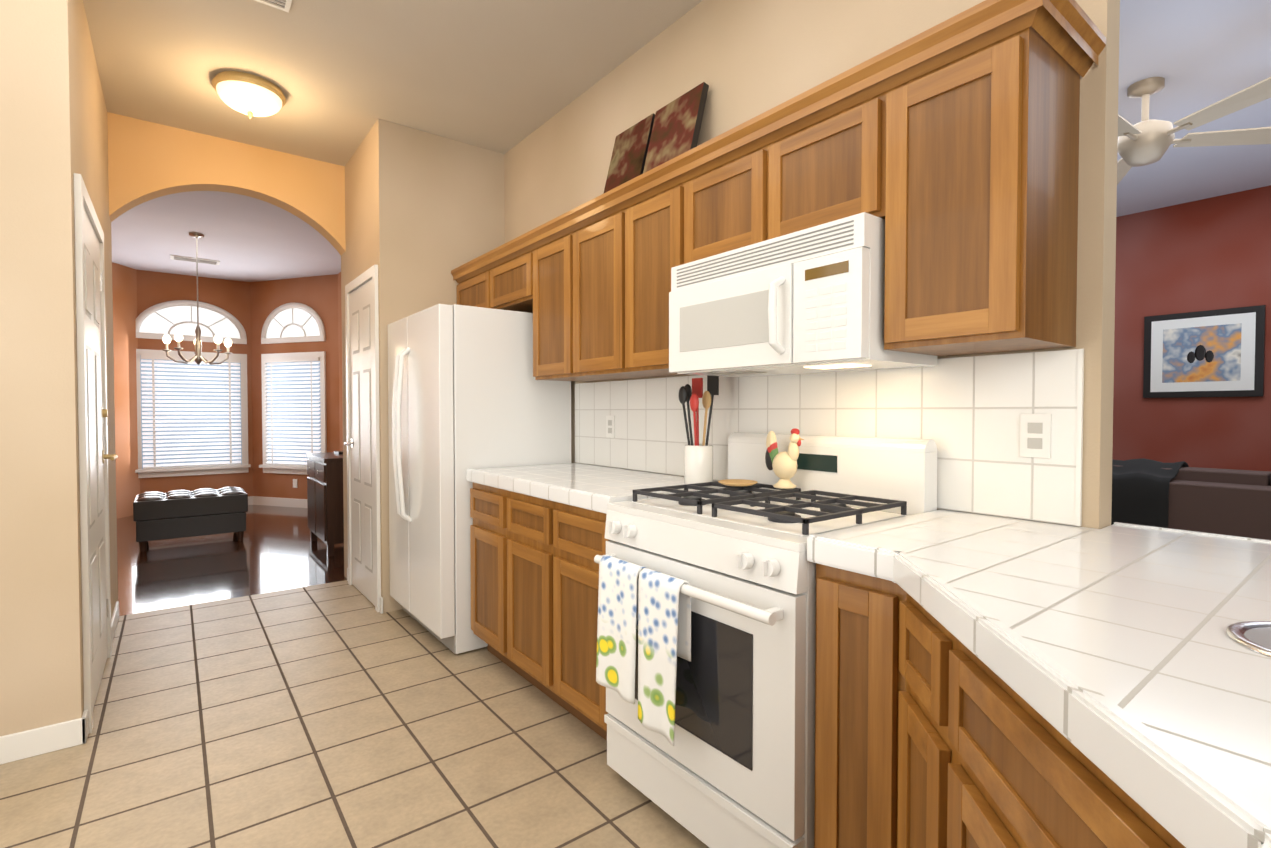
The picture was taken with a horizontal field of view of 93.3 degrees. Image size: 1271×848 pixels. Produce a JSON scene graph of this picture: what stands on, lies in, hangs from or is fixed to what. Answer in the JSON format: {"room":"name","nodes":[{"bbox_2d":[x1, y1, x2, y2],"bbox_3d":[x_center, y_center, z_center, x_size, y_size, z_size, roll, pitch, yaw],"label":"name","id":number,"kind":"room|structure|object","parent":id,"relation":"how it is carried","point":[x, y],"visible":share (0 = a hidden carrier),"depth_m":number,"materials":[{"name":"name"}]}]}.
{"room":"kitchen","nodes":[
{"label":"kitchen","id":0,"kind":"room"},
{"bbox_2d":[0,0,117,735],"bbox_3d":[-3.597,-0.306,2.137,2.520,2.960,1.850,-1,2,-38],"label":"wall","id":1,"kind":"structure","parent":0,"point":[53,127],"depth_m":2.13,"materials":[{"name":"beige paint"}]},
{"bbox_2d":[0,711,88,764],"bbox_3d":[-3.028,1.141,1.440,2.533,0.095,0.030,-1,2,-38],"label":"baseboard","id":2,"kind":"structure","parent":1,"relation":"attached to","point":[39,741],"depth_m":2.13,"materials":[{"name":"white wood"}]},
{"bbox_2d":[74,173,117,733],"bbox_3d":[-2.337,0.114,2.632,0.067,2.100,0.940,-1,2,-38],"label":"door","id":3,"kind":"structure","parent":1,"relation":"attached to","point":[94,456],"depth_m":2.50,"materials":[{"name":"white wood"}]},
{"bbox_2d":[111,601,118,644],"bbox_3d":[-2.862,1.103,3.289,0.013,0.095,0.670,-1,2,-38],"label":"baseboard","id":4,"kind":"structure","parent":1,"relation":"attached to","point":[115,616],"depth_m":3.32,"materials":[{"name":"white wood"}]},
{"bbox_2d":[111,191,340,281],"bbox_3d":[-4.313,-1.851,5.721,3.400,0.100,4.750,-1,2,-38],"label":"ceiling","id":5,"kind":"structure","parent":0,"point":[247,239],"depth_m":5.90,"materials":[{"name":"white paint"}]},
{"bbox_2d":[170,255,219,264],"bbox_3d":[-4.874,-1.813,6.646,0.440,0.014,0.200,-1,2,-38],"label":"ceiling vent","id":6,"kind":"object","parent":5,"relation":"in","point":[192,259],"visible":0.98,"depth_m":6.63,"materials":[{"name":"white metal"}]},
{"bbox_2d":[162,232,231,364],"bbox_3d":[-4.170,-1.181,5.716,0.545,1.240,0.524,-1,2,-38],"label":"chandelier","id":7,"kind":"object","parent":5,"relation":"hanging from","point":[198,358],"visible":1,"depth_m":5.68,"materials":[{"name":"grey metal"}]},
{"bbox_2d":[107,112,345,254],"bbox_3d":[-2.615,-1.524,3.943,1.270,0.600,0.150,-1,2,-38],"label":"wall","id":8,"kind":"structure","parent":0,"point":[147,160],"depth_m":3.81,"materials":[{"name":"orange paint"}]},
{"bbox_2d":[112,262,342,518],"bbox_3d":[-4.282,-0.350,5.662,3.340,2.900,4.570,-1,2,-38],"label":"wall","id":9,"kind":"structure","parent":0,"point":[250,307],"depth_m":7.41,"materials":[{"name":"paint"}]},
{"bbox_2d":[135,300,250,477],"bbox_3d":[-5.482,-0.444,7.430,1.180,2.165,0.060,-1,2,-38],"label":"nook window","id":10,"kind":"structure","parent":9,"relation":"in","point":[192,418],"depth_m":7.42,"materials":[{"name":"white"}]},
{"bbox_2d":[248,496,306,507],"bbox_3d":[-3.789,1.039,6.002,1.940,0.110,4.440,-1,2,-38],"label":"baseboard","id":11,"kind":"structure","parent":9,"relation":"attached to","point":[281,502],"depth_m":7.71,"materials":[{"name":"white wood"}]},
{"bbox_2d":[259,303,326,474],"bbox_3d":[-4.336,-0.447,7.573,1.080,2.165,0.060,0,1,19],"label":"window","id":12,"kind":"structure","parent":9,"relation":"in","point":[293,409],"depth_m":7.58,"materials":[{"name":"white"}]},
{"bbox_2d":[293,479,296,487],"bbox_3d":[-4.323,0.755,7.621,0.070,0.110,0.006,0,1,19],"label":"outlet","id":13,"kind":"object","parent":9,"relation":"attached to","point":[294,483],"visible":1,"depth_m":7.62,"materials":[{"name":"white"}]},
{"bbox_2d":[117,505,346,615],"bbox_3d":[-4.273,1.129,5.731,3.400,0.060,4.880,-1,2,-38],"label":"floor","id":14,"kind":"structure","parent":0,"point":[276,549],"depth_m":4.81,"materials":[{"name":"brown wood"}]},
{"bbox_2d":[133,486,247,551],"bbox_3d":[-4.160,0.866,5.636,0.830,0.471,0.600,-1,2,-38],"label":"leather ottoman","id":15,"kind":"object","parent":14,"relation":"on","point":[173,514],"visible":1,"depth_m":5.41,"materials":[{"name":"black leather"}]},
{"bbox_2d":[306,452,343,556],"bbox_3d":[-2.611,0.691,5.514,0.629,0.825,0.860,-1,2,-38],"label":"dresser","id":16,"kind":"object","parent":14,"relation":"on","point":[325,508],"visible":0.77,"depth_m":5.08,"materials":[{"name":"brown wood"}]},
{"bbox_2d":[0,580,708,847],"bbox_3d":[-0.872,1.242,0.337,4.600,0.060,7.820,-1,2,-38],"label":"floor","id":17,"kind":"structure","parent":0,"point":[342,714],"depth_m":2.15,"materials":[{"name":"beige tile"}]},
{"bbox_2d":[388,304,570,653],"bbox_3d":[-0.953,0.264,3.471,0.817,1.740,0.885,-1,2,-38],"label":"refrigerator","id":18,"kind":"object","parent":17,"relation":"on","point":[466,390],"visible":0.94,"depth_m":3.09,"materials":[{"name":"white metal"}]},
{"bbox_2d":[470,482,608,740],"bbox_3d":[-0.210,0.728,2.695,0.620,0.868,1.227,-1,2,-38],"label":"base cabinet","id":19,"kind":"object","parent":17,"relation":"on","point":[534,589],"visible":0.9,"depth_m":2.42,"materials":[{"name":"brown wood"}]},
{"bbox_2d":[466,463,724,513],"bbox_3d":[-0.207,0.259,2.688,0.647,0.062,1.232,-1,2,-38],"label":"countertop","id":20,"kind":"structure","parent":19,"relation":"on","point":[597,488],"depth_m":2.51,"materials":[{"name":"tile"}]},
{"bbox_2d":[678,375,718,483],"bbox_3d":[0.239,0.022,2.356,0.126,0.430,0.157,-1,2,-38],"label":"utensil crock","id":21,"kind":"object","parent":20,"relation":"on","point":[698,462],"visible":0.94,"depth_m":2.32,"materials":[{"name":"white ceramic"}]},
{"bbox_2d":[594,432,936,847],"bbox_3d":[0.369,0.611,1.861,0.719,1.138,0.770,-1,2,-38],"label":"gas range","id":22,"kind":"object","parent":17,"relation":"on","point":[733,766],"visible":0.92,"depth_m":1.61,"materials":[{"name":"white metal"}]},
{"bbox_2d":[596,555,690,745],"bbox_3d":[0.011,0.631,1.744,0.065,0.432,0.371,-1,2,-38],"label":"dish towels","id":23,"kind":"object","parent":22,"relation":"hanging from","point":[652,607],"visible":0.96,"depth_m":1.69,"materials":[{"name":"white fabric"}]},
{"bbox_2d":[718,479,757,486],"bbox_3d":[0.357,0.207,2.096,0.140,0.014,0.138,-1,2,-38],"label":"spoon rest","id":24,"kind":"object","parent":22,"relation":"on","point":[735,482],"visible":0.98,"depth_m":2.12,"materials":[{"name":"brown wood"}]},
{"bbox_2d":[765,428,803,488],"bbox_3d":[0.504,0.115,2.035,0.080,0.202,0.162,-1,2,-38],"label":"rooster figurine","id":25,"kind":"object","parent":22,"relation":"on","point":[783,465],"visible":1,"depth_m":2.01,"materials":[{"name":"beige ceramic"}]},
{"bbox_2d":[814,563,1053,847],"bbox_3d":[0.725,0.754,1.459,0.681,0.868,0.252,-1,2,-38],"label":"base cabinet","id":26,"kind":"object","parent":17,"relation":"on","point":[931,731],"depth_m":1.23,"materials":[{"name":"brown wood"}]},
{"bbox_2d":[807,509,1270,847],"bbox_3d":[0.327,0.307,0.382,2.877,0.062,1.498,-1,2,-38],"label":"countertop","id":27,"kind":"structure","parent":26,"relation":"on","point":[1118,656],"depth_m":0.79,"materials":[{"name":"tile"}]},
{"bbox_2d":[1226,621,1270,656],"bbox_3d":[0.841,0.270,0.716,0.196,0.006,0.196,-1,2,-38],"label":"bar sink","id":28,"kind":"object","parent":27,"relation":"in","point":[1254,636],"visible":1,"depth_m":0.77,"materials":[{"name":"silver metal"}]},
{"bbox_2d":[854,779,1101,847],"bbox_3d":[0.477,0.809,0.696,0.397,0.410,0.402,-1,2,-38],"label":"base cabinet","id":29,"kind":"object","parent":17,"relation":"on","point":[951,814],"depth_m":0.91,"materials":[{"name":"brown wood"}]},
{"bbox_2d":[1166,835,1185,847],"bbox_3d":[0.447,0.783,0.048,0.543,0.868,0.688,-1,2,-38],"label":"base cabinet","id":30,"kind":"object","parent":17,"relation":"on","point":[1174,843],"depth_m":0.52,"materials":[{"name":"brown wood"}]},
{"bbox_2d":[83,0,701,165],"bbox_3d":[-0.872,-1.800,0.356,4.700,0.100,7.950,-1,2,-38],"label":"ceiling","id":31,"kind":"structure","parent":0,"point":[498,76],"depth_m":2.98,"materials":[{"name":"paint"}]},
{"bbox_2d":[211,71,285,118],"bbox_3d":[-2.073,-1.724,3.226,0.340,0.170,0.340,-1,2,-38],"label":"ceiling light fixture","id":32,"kind":"object","parent":31,"relation":"attached to","point":[250,95],"visible":1,"depth_m":3.14,"materials":[{"name":"white glass"}]},
{"bbox_2d":[254,0,291,12],"bbox_3d":[-1.562,-1.785,2.432,0.300,0.016,0.200,-1,2,-38],"label":"ceiling vent","id":33,"kind":"object","parent":31,"relation":"in","point":[284,5],"visible":0.94,"depth_m":2.54,"materials":[{"name":"white metal"}]},
{"bbox_2d":[341,119,504,612],"bbox_3d":[-1.483,-0.351,4.284,0.910,2.960,1.030,-1,2,-38],"label":"wall","id":34,"kind":"structure","parent":0,"point":[424,214],"depth_m":3.76,"materials":[{"name":"beige paint"}]},
{"bbox_2d":[344,264,380,611],"bbox_3d":[-1.813,0.087,3.919,0.067,2.100,0.780,-1,2,-38],"label":"door","id":35,"kind":"structure","parent":34,"relation":"attached to","point":[362,443],"depth_m":3.90,"materials":[{"name":"white wood"}]},
{"bbox_2d":[504,0,1119,528],"bbox_3d":[1.264,-0.341,1.383,0.100,3.060,6.920,-1,2,-38],"label":"wall","id":36,"kind":"structure","parent":0,"point":[744,60],"depth_m":2.21,"materials":[{"name":"beige paint"}]},
{"bbox_2d":[451,233,526,311],"bbox_3d":[-0.708,-0.816,3.565,0.342,0.320,1.029,-1,2,-38],"label":"upper cabinet","id":37,"kind":"object","parent":36,"relation":"attached to","point":[496,279],"depth_m":3.38,"materials":[{"name":"brown wood"}]},
{"bbox_2d":[527,158,687,381],"bbox_3d":[-0.046,-0.588,2.710,0.342,0.740,1.141,-1,2,-38],"label":"upper cabinet","id":38,"kind":"object","parent":36,"relation":"attached to","point":[599,272],"depth_m":2.54,"materials":[{"name":"brown wood"}]},
{"bbox_2d":[603,113,654,193],"bbox_3d":[-0.048,-1.160,2.823,0.159,0.515,0.290,-1,2,-38],"label":"picture","id":39,"kind":"object","parent":38,"relation":"on","point":[629,154],"visible":0.5,"depth_m":2.81,"materials":[{"name":"red"}]},
{"bbox_2d":[643,82,708,172],"bbox_3d":[0.148,-1.155,2.570,0.159,0.515,0.310,-1,2,-38],"label":"picture","id":40,"kind":"object","parent":38,"relation":"on","point":[676,127],"visible":0.56,"depth_m":2.55,"materials":[{"name":"red"}]},
{"bbox_2d":[675,56,874,266],"bbox_3d":[0.536,-0.747,1.952,0.342,0.392,0.765,-1,2,-38],"label":"upper cabinet","id":41,"kind":"object","parent":36,"relation":"attached to","point":[806,161],"depth_m":1.80,"materials":[{"name":"brown wood"}]},
{"bbox_2d":[669,212,936,376],"bbox_3d":[0.481,-0.358,1.918,0.455,0.375,0.745,-1,2,-38],"label":"microwave","id":42,"kind":"object","parent":41,"relation":"attached to","point":[808,300],"visible":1,"depth_m":1.71,"materials":[{"name":"white"}]},
{"bbox_2d":[575,349,1083,525],"bbox_3d":[0.387,0.015,2.434,0.011,0.442,2.375,-1,2,-38],"label":"tile backsplash","id":43,"kind":"structure","parent":36,"relation":"attached to","point":[963,413],"depth_m":1.81,"materials":[{"name":"white tile"}]},
{"bbox_2d":[606,416,614,437],"bbox_3d":[-0.130,0.014,3.094,0.006,0.114,0.070,-1,2,-38],"label":"electrical outlet","id":44,"kind":"object","parent":43,"relation":"attached to","point":[610,426],"visible":1,"depth_m":3.09,"materials":[{"name":"white plastic"}]},
{"bbox_2d":[1020,414,1050,457],"bbox_3d":[1.045,0.031,1.569,0.006,0.114,0.070,-1,2,-38],"label":"electrical outlet","id":45,"kind":"object","parent":43,"relation":"attached to","point":[1035,435],"visible":1,"depth_m":1.57,"materials":[{"name":"white plastic"}]},
{"bbox_2d":[871,0,1090,355],"bbox_3d":[0.870,-0.564,1.523,0.342,0.740,0.328,-1,2,-38],"label":"upper cabinet","id":46,"kind":"object","parent":36,"relation":"attached to","point":[947,150],"depth_m":1.40,"materials":[{"name":"brown wood"}]},
{"bbox_2d":[1112,185,1270,470],"bbox_3d":[3.921,-0.336,4.997,0.120,2.900,9.400,-1,2,-38],"label":"wall","id":47,"kind":"structure","parent":0,"point":[1211,253],"depth_m":4.53,"materials":[{"name":"red paint"}]},
{"bbox_2d":[1143,305,1265,397],"bbox_3d":[4.219,-0.520,4.478,0.035,0.640,0.660,-1,2,-38],"label":"framed picture","id":48,"kind":"object","parent":47,"relation":"attached to","point":[1216,353],"visible":1,"depth_m":4.45,"materials":[{"name":"black"}]},
{"bbox_2d":[1116,0,1270,216],"bbox_3d":[2.289,-1.709,3.711,4.400,0.100,9.400,-1,2,-38],"label":"ceiling","id":49,"kind":"structure","parent":0,"point":[1197,55],"depth_m":2.88,"materials":[{"name":"white paint"}]},
{"bbox_2d":[1117,77,1270,184],"bbox_3d":[2.433,-1.452,2.906,1.327,0.380,1.334,-1,2,-38],"label":"room ceiling fan","id":50,"kind":"object","parent":49,"relation":"hanging from","point":[1145,141],"visible":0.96,"depth_m":2.84,"materials":[{"name":"beige metal"}]},
{"bbox_3d":[2.250,1.171,3.740,4.500,0.059,9.400,-1,2,-38],"label":"floor","id":51,"kind":"structure","parent":0,"visible":0},
{"bbox_2d":[1111,458,1270,539],"bbox_3d":[3.626,0.686,2.960,1.000,0.942,2.500,-1,2,-38],"label":"sofa","id":52,"kind":"object","parent":51,"relation":"on","point":[1182,495],"visible":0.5,"depth_m":3.17,"materials":[{"name":"brown leather"}]},
{"bbox_2d":[1111,458,1188,527],"bbox_3d":[2.848,0.424,3.548,0.491,0.442,0.553,-1,2,-38],"label":"throw blanket","id":53,"kind":"object","parent":52,"relation":"on","point":[1143,490],"depth_m":3.30,"materials":[{"name":"black fabric"}]}
]}

